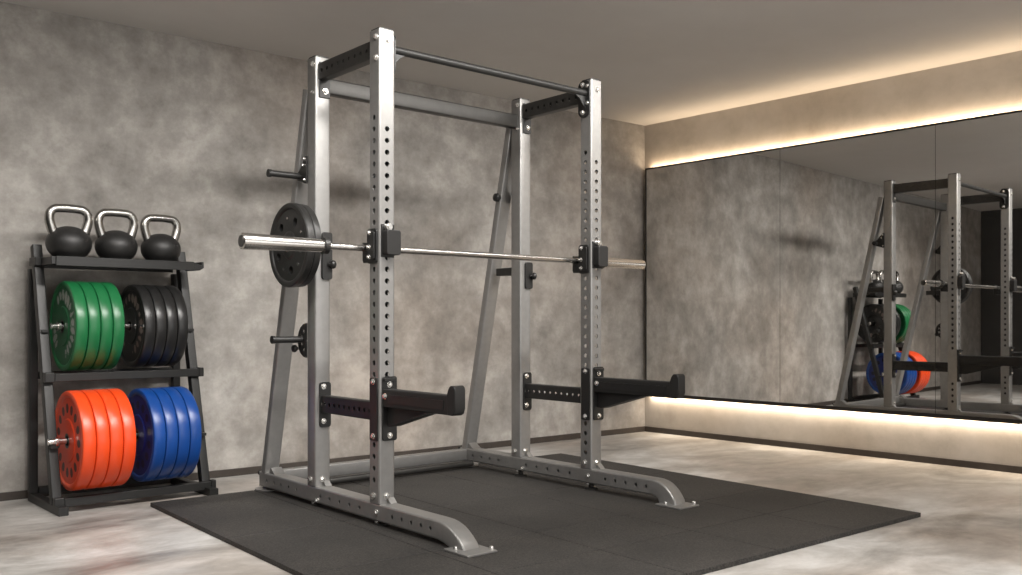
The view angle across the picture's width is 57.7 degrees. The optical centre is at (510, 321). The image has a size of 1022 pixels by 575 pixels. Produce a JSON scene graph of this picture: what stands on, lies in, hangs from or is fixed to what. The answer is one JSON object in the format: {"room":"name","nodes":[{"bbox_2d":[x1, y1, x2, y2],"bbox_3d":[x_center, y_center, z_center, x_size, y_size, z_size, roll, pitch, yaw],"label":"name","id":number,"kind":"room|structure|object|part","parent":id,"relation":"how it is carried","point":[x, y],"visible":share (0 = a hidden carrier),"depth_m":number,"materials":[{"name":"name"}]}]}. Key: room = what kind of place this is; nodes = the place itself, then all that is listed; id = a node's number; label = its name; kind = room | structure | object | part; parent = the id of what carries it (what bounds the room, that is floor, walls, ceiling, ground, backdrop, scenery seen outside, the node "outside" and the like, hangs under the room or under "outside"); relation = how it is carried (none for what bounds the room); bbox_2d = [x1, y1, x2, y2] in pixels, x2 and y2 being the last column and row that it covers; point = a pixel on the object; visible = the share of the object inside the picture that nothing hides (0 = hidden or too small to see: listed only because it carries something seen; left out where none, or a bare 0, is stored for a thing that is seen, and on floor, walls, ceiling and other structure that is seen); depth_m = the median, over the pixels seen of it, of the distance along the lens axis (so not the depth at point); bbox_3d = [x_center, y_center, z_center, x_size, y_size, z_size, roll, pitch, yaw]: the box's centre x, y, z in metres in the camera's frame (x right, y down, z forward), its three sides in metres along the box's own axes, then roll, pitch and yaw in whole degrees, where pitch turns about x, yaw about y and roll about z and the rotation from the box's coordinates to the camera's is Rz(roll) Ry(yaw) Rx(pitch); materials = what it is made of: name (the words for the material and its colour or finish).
{"room":"gym","nodes":[
{"label":"gym","id":0,"kind":"room"},
{"bbox_2d":[0,2,644,492],"bbox_3d":[-2.166,-0.350,5.022,8.500,2.501,0.100,0,0,-39],"label":"wall","id":1,"kind":"structure","parent":0,"point":[96,115],"depth_m":5.53,"materials":[{"name":"paint"}]},
{"bbox_2d":[0,426,644,500],"bbox_3d":[-2.135,0.879,4.975,8.288,0.042,0.012,0,0,-39],"label":"baseboard","id":2,"kind":"structure","parent":1,"relation":"attached to","point":[14,495],"depth_m":5.67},
{"bbox_2d":[0,0,1021,125],"bbox_3d":[0.334,-1.651,2.285,8.951,0.100,7.500,0,0,-39],"label":"ceiling","id":3,"kind":"structure","parent":0,"point":[654,61],"depth_m":5.19,"materials":[{"name":"paint"}]},
{"bbox_2d":[0,431,1021,574],"bbox_3d":[0.334,0.950,2.285,8.951,0.100,7.500,0,0,-39],"label":"floor","id":4,"kind":"structure","parent":0,"point":[970,521],"depth_m":4.13,"materials":[{"name":"concrete"}]},
{"bbox_2d":[28,244,217,516],"bbox_3d":[-1.965,0.259,4.719,0.792,1.280,0.521,0,0,-42],"label":"stand","id":5,"kind":"object","parent":4,"relation":"on","point":[38,329],"visible":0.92,"depth_m":4.63,"materials":[{"name":"black metal"}]},
{"bbox_2d":[29,256,55,265],"bbox_3d":[-2.288,-0.293,4.529,0.050,0.045,0.276,0,0,-42],"label":"shelf bracket","id":6,"kind":"object","parent":5,"relation":"on","point":[34,260],"depth_m":4.54,"materials":[{"name":"black metal"}]},
{"bbox_3d":[-2.218,0.270,4.450,0.046,0.048,0.034,0,0,-42],"label":"rail","id":7,"kind":"part","parent":5,"relation":"part of","materials":[{"name":"black metal"}]},
{"bbox_3d":[-2.115,0.850,4.337,0.046,0.048,0.034,0,0,-42],"label":"rail","id":8,"kind":"part","parent":5,"relation":"part of","materials":[{"name":"black metal"}]},
{"bbox_2d":[49,281,87,370],"bbox_3d":[-2.180,0.024,4.562,0.056,0.443,0.443,0,0,-42],"label":"bumper plate","id":9,"kind":"object","parent":5,"relation":"on","point":[68,303],"visible":0.97,"depth_m":4.49,"materials":[{"name":"green rubber"}]},
{"bbox_2d":[44,204,92,256],"bbox_3d":[-2.181,-0.440,4.575,0.210,0.275,0.210,0,0,-16],"label":"kettlebell","id":10,"kind":"object","parent":5,"relation":"on","point":[65,240],"visible":0.94,"depth_m":4.51,"materials":[{"name":"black metal"}]},
{"bbox_3d":[-2.181,-0.497,4.575,0.225,0.161,0.048,0,0,-42],"label":"handle","id":11,"kind":"part","parent":10,"relation":"part of","materials":[{"name":"silver metal"}]},
{"bbox_2d":[55,390,95,490],"bbox_3d":[-2.095,0.570,4.441,0.060,0.477,0.477,0,0,-42],"label":"bumper plate","id":12,"kind":"object","parent":5,"relation":"on","point":[73,411],"visible":0.92,"depth_m":4.35,"materials":[{"name":"orange rubber"}]},
{"bbox_2d":[75,281,99,370],"bbox_3d":[-2.138,0.024,4.601,0.056,0.443,0.443,0,0,-42],"label":"bumper plate","id":13,"kind":"object","parent":5,"relation":"on","point":[93,311],"visible":0.35,"depth_m":4.46,"materials":[{"name":"green rubber"}]},
{"bbox_2d":[79,390,109,489],"bbox_3d":[-2.050,0.570,4.482,0.060,0.477,0.477,0,0,-42],"label":"bumper plate","id":14,"kind":"object","parent":5,"relation":"on","point":[96,403],"visible":0.41,"depth_m":4.33,"materials":[{"name":"orange rubber"}]},
{"bbox_2d":[88,282,112,370],"bbox_3d":[-2.095,0.024,4.639,0.056,0.443,0.443,0,0,-42],"label":"bumper plate","id":15,"kind":"object","parent":5,"relation":"on","point":[106,321],"visible":0.32,"depth_m":4.49,"materials":[{"name":"green rubber"}]},
{"bbox_3d":[-2.129,0.272,4.894,0.678,0.036,0.040,0,0,-42],"label":"rail","id":16,"kind":"part","parent":5,"relation":"part of","materials":[{"name":"black metal"}]},
{"bbox_3d":[-2.129,0.852,4.894,0.678,0.036,0.040,0,0,-42],"label":"rail","id":17,"kind":"part","parent":5,"relation":"part of","materials":[{"name":"black metal"}]},
{"bbox_2d":[94,389,122,487],"bbox_3d":[-2.005,0.570,4.523,0.060,0.477,0.477,0,0,-42],"label":"bumper plate","id":18,"kind":"object","parent":5,"relation":"on","point":[110,404],"visible":0.46,"depth_m":4.37,"materials":[{"name":"orange rubber"}]},
{"bbox_2d":[99,282,124,369],"bbox_3d":[-2.053,0.024,4.677,0.056,0.443,0.443,0,0,-42],"label":"bumper plate","id":19,"kind":"object","parent":5,"relation":"on","point":[113,293],"visible":0.36,"depth_m":4.53,"materials":[{"name":"green rubber"}]},
{"bbox_2d":[94,208,137,258],"bbox_3d":[-2.014,-0.438,4.732,0.204,0.271,0.204,0,0,-16],"label":"kettlebell","id":20,"kind":"object","parent":5,"relation":"on","point":[119,244],"visible":0.98,"depth_m":4.67,"materials":[{"name":"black metal"}]},
{"bbox_3d":[-2.014,-0.493,4.732,0.219,0.160,0.047,0,0,-42],"label":"handle","id":21,"kind":"part","parent":20,"relation":"part of","materials":[{"name":"silver metal"}]},
{"bbox_2d":[44,256,193,272],"bbox_3d":[-2.021,-0.291,4.773,0.679,0.046,0.288,0,0,-42],"label":"shelf","id":22,"kind":"object","parent":5,"relation":"on","point":[58,262],"depth_m":4.70,"materials":[{"name":"black metal"}]},
{"bbox_2d":[106,388,135,485],"bbox_3d":[-1.959,0.570,4.563,0.060,0.477,0.477,0,0,-42],"label":"bumper plate","id":23,"kind":"object","parent":5,"relation":"on","point":[125,409],"visible":0.38,"depth_m":4.41,"materials":[{"name":"orange rubber"}]},
{"bbox_3d":[-1.938,0.272,4.713,0.720,0.040,0.038,0,0,-42],"label":"rail","id":24,"kind":"part","parent":5,"relation":"part of","materials":[{"name":"black metal"}]},
{"bbox_3d":[-1.835,0.852,4.598,0.720,0.040,0.038,0,0,-42],"label":"rail","id":25,"kind":"part","parent":5,"relation":"part of","materials":[{"name":"black metal"}]},
{"bbox_2d":[121,285,155,366],"bbox_3d":[-1.938,0.024,4.780,0.055,0.426,0.426,0,0,-42],"label":"bumper plate","id":26,"kind":"object","parent":5,"relation":"on","point":[138,307],"visible":0.8,"depth_m":4.70,"materials":[{"name":"black rubber"}]},
{"bbox_2d":[127,388,165,481],"bbox_3d":[-1.852,0.570,4.660,0.059,0.466,0.466,0,0,-42],"label":"bumper plate","id":27,"kind":"object","parent":5,"relation":"on","point":[146,407],"visible":0.75,"depth_m":4.56,"materials":[{"name":"blue rubber"}]},
{"bbox_2d":[142,285,166,366],"bbox_3d":[-1.896,0.024,4.817,0.055,0.426,0.426,0,0,-42],"label":"bumper plate","id":28,"kind":"object","parent":5,"relation":"on","point":[159,308],"visible":0.41,"depth_m":4.68,"materials":[{"name":"black rubber"}]},
{"bbox_2d":[140,214,180,260],"bbox_3d":[-1.845,-0.432,4.884,0.200,0.260,0.200,0,0,-16],"label":"kettlebell","id":29,"kind":"object","parent":5,"relation":"on","point":[165,247],"visible":0.94,"depth_m":4.82,"materials":[{"name":"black metal"}]},
{"bbox_3d":[-1.845,-0.487,4.884,0.214,0.151,0.046,0,0,-42],"label":"handle","id":30,"kind":"part","parent":29,"relation":"part of","materials":[{"name":"silver metal"}]},
{"bbox_2d":[148,388,177,480],"bbox_3d":[-1.807,0.570,4.700,0.059,0.466,0.466,0,0,-42],"label":"bumper plate","id":31,"kind":"object","parent":5,"relation":"on","point":[171,428],"visible":0.28,"depth_m":4.55,"materials":[{"name":"blue rubber"}]},
{"bbox_2d":[152,285,177,366],"bbox_3d":[-1.855,0.024,4.855,0.055,0.426,0.426,0,0,-42],"label":"bumper plate","id":32,"kind":"object","parent":5,"relation":"on","point":[170,308],"visible":0.32,"depth_m":4.72,"materials":[{"name":"black rubber"}]},
{"bbox_2d":[160,387,189,478],"bbox_3d":[-1.762,0.570,4.740,0.059,0.466,0.466,0,0,-42],"label":"bumper plate","id":33,"kind":"object","parent":5,"relation":"on","point":[179,406],"visible":0.3,"depth_m":4.59,"materials":[{"name":"blue rubber"}]},
{"bbox_2d":[163,285,187,365],"bbox_3d":[-1.813,0.024,4.892,0.055,0.426,0.426,0,0,-42],"label":"bumper plate","id":34,"kind":"object","parent":5,"relation":"on","point":[182,316],"visible":0.34,"depth_m":4.75,"materials":[{"name":"black rubber"}]},
{"bbox_2d":[172,386,201,477],"bbox_3d":[-1.718,0.570,4.780,0.059,0.466,0.466,0,0,-42],"label":"bumper plate","id":35,"kind":"object","parent":5,"relation":"on","point":[190,403],"visible":0.29,"depth_m":4.63,"materials":[{"name":"blue rubber"}]},
{"bbox_2d":[185,262,203,270],"bbox_3d":[-1.692,-0.293,4.956,0.056,0.046,0.115,0,0,-42],"label":"shelf bracket","id":36,"kind":"object","parent":5,"relation":"on","point":[197,266],"depth_m":4.91,"materials":[{"name":"black metal"}]},
{"bbox_3d":[-1.659,0.270,4.952,0.026,0.048,0.034,0,0,-42],"label":"rail","id":37,"kind":"part","parent":5,"relation":"part of","materials":[{"name":"black metal"}]},
{"bbox_3d":[-1.557,0.850,4.838,0.026,0.048,0.034,0,0,-42],"label":"rail","id":38,"kind":"part","parent":5,"relation":"part of","materials":[{"name":"black metal"}]},
{"bbox_2d":[150,453,920,574],"bbox_3d":[0.067,0.890,4.383,2.680,0.020,2.470,0,0,-39],"label":"rubber floor mat","id":39,"kind":"object","parent":4,"relation":"on","point":[536,524],"visible":0.9,"depth_m":4.00,"materials":[{"name":"black rubber"}]},
{"bbox_2d":[255,27,698,557],"bbox_3d":[-0.262,-0.192,4.585,1.601,2.144,1.871,0,0,-41],"label":"power rack","id":40,"kind":"object","parent":39,"relation":"on","point":[312,482],"visible":0.94,"depth_m":4.68,"materials":[{"name":"silver metal"}]},
{"bbox_3d":[-1.273,0.871,4.861,0.135,0.018,0.135,0,0,-41],"label":"foot plate","id":41,"kind":"part","parent":40,"relation":"part of","materials":[{"name":"silver metal"}]},
{"bbox_3d":[-1.050,0.132,4.500,0.031,0.038,0.038,0,0,-41],"label":"knob","id":42,"kind":"part","parent":40,"relation":"part of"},
{"bbox_3d":[-0.853,-0.272,4.430,0.038,0.042,0.042,0,0,1],"label":"knob","id":43,"kind":"part","parent":40,"relation":"part of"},
{"bbox_3d":[-0.731,0.394,4.247,0.046,0.082,0.470,0,0,-41],"label":"safety rail","id":44,"kind":"part","parent":40,"relation":"part of","materials":[{"name":"black metal"}]},
{"bbox_3d":[-0.746,0.808,5.234,1.214,0.070,0.050,0,0,-41],"label":"floor rail","id":45,"kind":"part","parent":40,"relation":"part of","materials":[{"name":"silver metal"}]},
{"bbox_3d":[-0.697,0.852,5.177,1.214,0.038,0.038,0,0,-41],"label":"floor rail","id":46,"kind":"part","parent":40,"relation":"part of","materials":[{"name":"grey metal"}]},
{"bbox_2d":[363,223,400,263],"bbox_3d":[-0.573,-0.336,4.030,0.106,0.171,0.186,0,0,-41],"label":"j-cup","id":47,"kind":"object","parent":40,"relation":"attached to","point":[390,238],"visible":0.96,"depth_m":3.98,"materials":[{"name":"black metal"}]},
{"bbox_2d":[363,243,367,262],"bbox_3d":[-0.607,-0.301,4.084,0.074,0.090,0.060,0,0,-41],"label":"j-hook","id":48,"kind":"object","parent":47,"relation":"on","point":[365,260],"depth_m":4.06,"materials":[{"name":"black metal"}]},
{"bbox_3d":[-0.599,-0.325,4.005,0.008,0.150,0.074,0,0,-41],"label":"plate","id":49,"kind":"part","parent":47,"relation":"part of","materials":[{"name":"black metal"}]},
{"bbox_3d":[-0.532,-0.347,3.997,0.066,0.142,0.005,0,0,-41],"label":"plate","id":50,"kind":"part","parent":47,"relation":"part of","materials":[{"name":"black metal"}]},
{"bbox_2d":[382,376,464,440],"bbox_3d":[-0.362,0.377,3.802,0.086,0.277,0.522,0,0,-41],"label":"spotter arm","id":51,"kind":"object","parent":40,"relation":"attached to","point":[400,407],"visible":1,"depth_m":3.83},
{"bbox_3d":[-0.519,0.377,3.996,0.072,0.277,0.024,0,0,-41],"label":"mounting plate","id":52,"kind":"part","parent":51,"relation":"part of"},
{"bbox_3d":[-0.155,0.875,3.544,0.144,0.008,0.152,0,0,-41],"label":"foot plate","id":53,"kind":"part","parent":40,"relation":"part of","materials":[{"name":"silver metal"}]},
{"bbox_3d":[-0.080,-0.715,5.356,0.044,0.051,0.051,0,0,-41],"label":"knob","id":54,"kind":"part","parent":40,"relation":"part of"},
{"bbox_3d":[0.127,-0.257,5.270,0.038,0.042,0.042,0,0,1],"label":"knob","id":55,"kind":"part","parent":40,"relation":"part of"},
{"bbox_3d":[0.249,0.394,5.087,0.046,0.082,0.470,0,0,-41],"label":"safety rail","id":56,"kind":"part","parent":40,"relation":"part of","materials":[{"name":"black metal"}]},
{"bbox_2d":[573,240,607,273],"bbox_3d":[0.407,-0.336,4.870,0.106,0.171,0.186,0,0,-41],"label":"hook","id":57,"kind":"object","parent":40,"relation":"attached to","point":[599,252],"visible":0.95,"depth_m":4.82,"materials":[{"name":"black metal"}]},
{"bbox_2d":[238,233,645,268],"bbox_3d":[-0.163,-0.319,4.457,2.395,0.072,0.072,0,0,-41],"label":"barbell","id":58,"kind":"object","parent":57,"relation":"on","point":[246,241],"visible":0.73,"depth_m":3.99,"materials":[{"name":"grey metal"}]},
{"bbox_2d":[269,203,314,287],"bbox_3d":[-1.033,-0.357,4.358,0.037,0.398,0.398,0,0,-41],"label":"weight plate","id":59,"kind":"object","parent":58,"relation":"on","point":[290,269],"visible":0.77,"depth_m":4.33,"materials":[{"name":"black rubber"}]},
{"bbox_2d":[298,204,321,286],"bbox_3d":[-1.004,-0.357,4.383,0.036,0.392,0.392,0,0,-41],"label":"weight plate","id":60,"kind":"object","parent":58,"relation":"on","point":[317,231],"visible":0.12,"depth_m":4.26,"materials":[{"name":"black rubber"}]},
{"bbox_2d":[573,256,578,272],"bbox_3d":[0.374,-0.301,4.924,0.074,0.090,0.060,0,0,-41],"label":"j-hook","id":61,"kind":"object","parent":57,"relation":"on","point":[575,266],"depth_m":4.91,"materials":[{"name":"black metal"}]},
{"bbox_3d":[0.381,-0.325,4.845,0.008,0.150,0.074,0,0,-41],"label":"plate","id":62,"kind":"part","parent":57,"relation":"part of","materials":[{"name":"black metal"}]},
{"bbox_3d":[0.449,-0.347,4.837,0.066,0.142,0.005,0,0,-41],"label":"plate","id":63,"kind":"part","parent":57,"relation":"part of","materials":[{"name":"black metal"}]},
{"bbox_2d":[593,367,684,419],"bbox_3d":[0.633,0.377,4.625,0.086,0.277,0.568,0,0,-41],"label":"spotter arm","id":64,"kind":"object","parent":40,"relation":"attached to","point":[608,392],"visible":1,"depth_m":4.65},
{"bbox_3d":[0.462,0.377,4.836,0.072,0.277,0.024,0,0,-41],"label":"mounting plate","id":65,"kind":"part","parent":64,"relation":"part of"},
{"bbox_3d":[0.792,0.875,4.422,0.144,0.008,0.152,0,0,-41],"label":"foot plate","id":66,"kind":"part","parent":40,"relation":"part of","materials":[{"name":"silver metal"}]},
{"bbox_2d":[645,50,1021,466],"bbox_3d":[3.690,-0.350,4.814,0.101,2.501,7.600,0,0,-42],"label":"wall","id":67,"kind":"structure","parent":0,"point":[993,84],"depth_m":6.28,"materials":[{"name":"paint"}]},
{"bbox_2d":[645,168,646,379],"bbox_3d":[1.099,-0.318,7.525,0.018,1.844,0.010,0,0,-42],"label":"trim","id":68,"kind":"structure","parent":67,"relation":"attached to","point":[645,168],"depth_m":7.52,"materials":[{"name":"black metal"}]},
{"bbox_2d":[647,149,779,401],"bbox_3d":[1.514,-0.325,7.072,0.015,1.806,1.220,0,0,-42],"label":"wall mirror","id":69,"kind":"object","parent":67,"relation":"attached to","point":[713,226],"visible":0.86,"depth_m":7.02,"materials":[{"name":"white mirror"}]},
{"bbox_2d":[645,426,1021,473],"bbox_3d":[3.649,0.879,4.776,0.016,0.042,7.598,0,0,-42],"label":"baseboard","id":70,"kind":"structure","parent":67,"relation":"attached to","point":[869,453],"depth_m":6.27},
{"bbox_2d":[646,110,1021,169],"bbox_3d":[2.249,-1.234,6.261,0.022,0.012,3.420,0,0,-42],"label":"light strip","id":71,"kind":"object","parent":67,"relation":"attached to","point":[1010,112],"depth_m":6.23,"materials":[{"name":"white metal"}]},
{"bbox_2d":[682,395,1021,423],"bbox_3d":[2.249,0.591,6.261,0.022,0.026,3.420,0,0,-42],"label":"trim","id":72,"kind":"structure","parent":67,"relation":"attached to","point":[932,415],"depth_m":6.15,"materials":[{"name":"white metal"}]},
{"bbox_2d":[780,125,935,413],"bbox_3d":[2.294,-0.325,6.215,0.015,1.806,1.096,0,0,-42],"label":"wall mirror","id":73,"kind":"object","parent":67,"relation":"attached to","point":[858,214],"visible":1,"depth_m":6.17,"materials":[{"name":"white mirror"}]},
{"bbox_2d":[936,112,1021,419],"bbox_3d":[3.032,-0.325,5.404,0.014,1.806,1.098,0,0,-42],"label":"wall mirror","id":74,"kind":"object","parent":67,"relation":"attached to","point":[979,161],"visible":1,"depth_m":5.61,"materials":[{"name":"white mirror"}]}
]}

